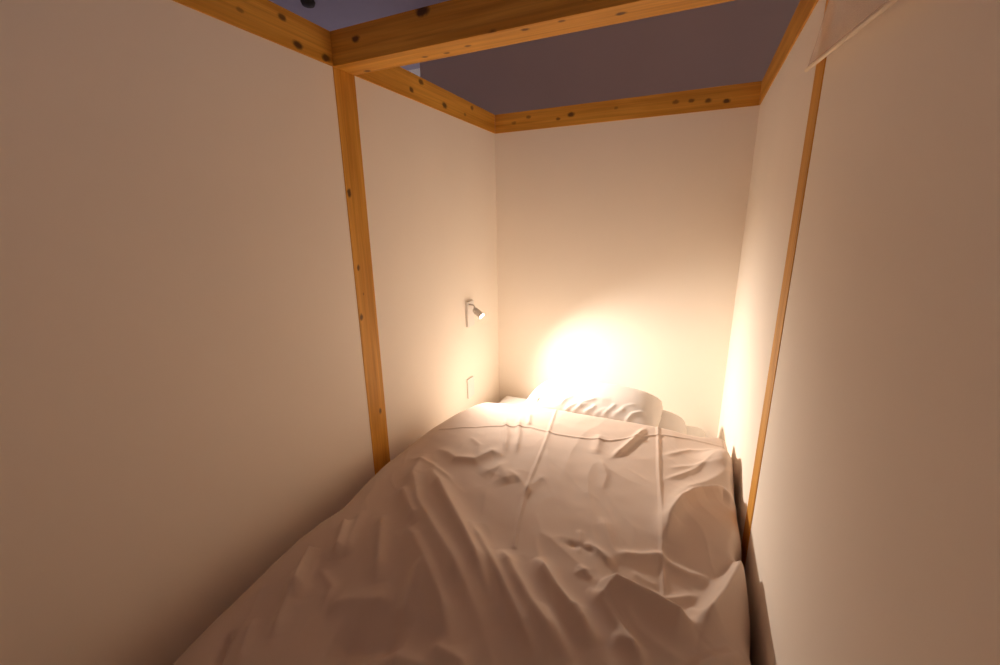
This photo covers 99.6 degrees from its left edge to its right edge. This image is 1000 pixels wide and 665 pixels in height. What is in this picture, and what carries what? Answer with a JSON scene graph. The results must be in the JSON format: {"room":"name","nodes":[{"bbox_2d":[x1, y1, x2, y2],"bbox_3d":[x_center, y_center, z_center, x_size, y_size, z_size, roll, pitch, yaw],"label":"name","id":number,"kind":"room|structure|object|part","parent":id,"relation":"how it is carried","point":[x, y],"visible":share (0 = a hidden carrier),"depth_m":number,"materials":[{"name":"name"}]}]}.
{"room":"bedroom","nodes":[
{"label":"bedroom","id":0,"kind":"room"},
{"bbox_2d":[0,0,499,664],"bbox_3d":[-0.710,0.196,1.419,0.030,2.118,3.320,6,16,24],"label":"wall","id":1,"kind":"structure","parent":0,"point":[183,395],"depth_m":1.10,"materials":[{"name":"white paint"}]},
{"bbox_2d":[172,0,332,66],"bbox_3d":[-1.028,-0.724,0.569,0.105,0.105,2.003,6,16,24],"label":"wooden beam","id":2,"kind":"structure","parent":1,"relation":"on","point":[265,19],"depth_m":1.23,"materials":[{"name":"brown wood"}]},
{"bbox_2d":[330,35,494,133],"bbox_3d":[-0.347,-1.121,2.026,0.105,0.105,1.312,6,16,24],"label":"rail","id":3,"kind":"object","parent":1,"relation":"on","point":[398,80],"visible":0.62,"depth_m":1.95,"materials":[{"name":"brown wood"}]},
{"bbox_2d":[467,376,473,398],"bbox_3d":[-0.181,0.338,2.604,0.011,0.124,0.076,6,16,24],"label":"wall plate","id":4,"kind":"object","parent":1,"relation":"attached to","point":[470,382],"visible":1,"depth_m":2.59,"materials":[{"name":"white plastic"}]},
{"bbox_2d":[465,300,483,327],"bbox_3d":[-0.136,-0.107,2.483,0.109,0.152,0.082,6,16,24],"label":"wall lamp","id":5,"kind":"object","parent":1,"relation":"attached to","point":[470,308],"visible":1,"depth_m":2.47,"materials":[{"name":"white plastic"}]},
{"bbox_3d":[-0.178,-0.112,2.502,0.016,0.152,0.080,6,16,24],"label":"mounting plate","id":6,"kind":"part","parent":5,"relation":"part of","materials":[{"name":"white plastic"}]},
{"bbox_2d":[269,0,447,70],"bbox_3d":[0.009,-2.005,0.813,7.000,0.060,6.800,6,16,24],"label":"ceiling","id":7,"kind":"structure","parent":0,"point":[331,15],"depth_m":3.48,"materials":[{"name":"white paint"}]},
{"bbox_2d":[300,0,314,7],"bbox_3d":[-1.513,-2.595,3.330,0.110,0.040,0.110,6,16,24],"label":"ceiling sensor","id":8,"kind":"object","parent":7,"relation":"attached to","point":[306,3],"visible":1,"depth_m":3.31,"materials":[{"name":"black plastic"}]},
{"bbox_2d":[420,0,799,114],"bbox_3d":[1.789,-0.901,3.097,5.385,3.300,0.150,6,16,24],"label":"ceiling","id":9,"kind":"structure","parent":0,"point":[736,41],"depth_m":3.11,"materials":[{"name":"white paint"}]},
{"bbox_2d":[495,105,759,437],"bbox_3d":[0.634,-0.140,2.604,1.470,2.118,0.030,6,16,24],"label":"wall","id":10,"kind":"structure","parent":0,"point":[619,243],"depth_m":2.47,"materials":[{"name":"white paint"}]},
{"bbox_2d":[495,81,761,133],"bbox_3d":[0.630,-1.222,2.348,1.400,0.105,0.105,6,16,24],"label":"wooden beam","id":11,"kind":"structure","parent":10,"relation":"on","point":[743,94],"depth_m":2.25,"materials":[{"name":"brown wood"}]},
{"bbox_2d":[717,0,999,664],"bbox_3d":[0.603,0.327,0.842,0.030,2.118,3.320,6,16,24],"label":"wall","id":12,"kind":"structure","parent":0,"point":[874,539],"depth_m":0.55,"materials":[{"name":"white paint"}]},
{"bbox_2d":[759,0,818,104],"bbox_3d":[0.614,-0.744,0.542,0.105,0.105,3.315,6,16,24],"label":"rail","id":13,"kind":"object","parent":12,"relation":"on","point":[804,9],"visible":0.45,"depth_m":1.40,"materials":[{"name":"brown wood"}]},
{"bbox_2d":[804,0,898,71],"bbox_3d":[0.562,-0.564,0.647,0.020,0.269,0.770,6,16,23],"label":"curtain","id":14,"kind":"object","parent":13,"relation":"hanging from","point":[889,3],"visible":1,"depth_m":0.70,"materials":[{"name":"white fabric"}]},
{"bbox_3d":[0.072,1.299,1.457,6.000,0.060,6.400,6,16,24],"label":"floor","id":15,"kind":"structure","parent":0,"visible":0},
{"bbox_2d":[333,67,389,474],"bbox_3d":[-0.549,0.101,1.767,0.037,2.118,0.104,6,16,24],"label":"timber post","id":16,"kind":"object","parent":15,"relation":"on","point":[344,82],"visible":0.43,"depth_m":1.65,"materials":[{"name":"brown wood"}]},
{"bbox_2d":[330,0,733,74],"bbox_3d":[0.091,-0.907,1.194,1.400,0.105,0.104,6,16,24],"label":"cross beam","id":17,"kind":"structure","parent":16,"relation":"on","point":[449,28],"depth_m":1.24,"materials":[{"name":"brown wood"}]},
{"bbox_2d":[499,396,706,436],"bbox_3d":[0.180,0.940,1.829,1.310,0.442,2.155,6,16,24],"label":"bed","id":18,"kind":"object","parent":15,"relation":"on","point":[694,431],"visible":0.03,"depth_m":2.75,"materials":[{"name":"white fabric"}]},
{"bbox_2d":[173,403,750,664],"bbox_3d":[0.023,0.665,1.347,1.352,0.325,1.790,6,16,24],"label":"duvet","id":19,"kind":"object","parent":18,"relation":"on","point":[503,534],"visible":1,"depth_m":1.13,"materials":[{"name":"beige fabric"}]},
{"bbox_2d":[658,410,686,433],"bbox_3d":[0.662,0.487,2.359,0.717,0.125,0.430,5,16,23],"label":"pillow","id":20,"kind":"object","parent":18,"relation":"on","point":[669,420],"visible":0.1,"depth_m":2.24,"materials":[{"name":"beige fabric"}]},
{"bbox_2d":[524,379,662,426],"bbox_3d":[0.513,0.359,2.325,0.717,0.132,0.430,6,16,25],"label":"pillow","id":21,"kind":"object","parent":20,"relation":"on","point":[604,400],"visible":0.73,"depth_m":2.21,"materials":[{"name":"beige fabric"}]},
{"bbox_2d":[741,0,835,568],"bbox_3d":[0.764,0.234,1.184,0.037,2.118,0.092,6,16,24],"label":"timber post","id":22,"kind":"object","parent":15,"relation":"on","point":[820,67],"visible":0.42,"depth_m":1.08,"materials":[{"name":"brown wood"}]}
]}

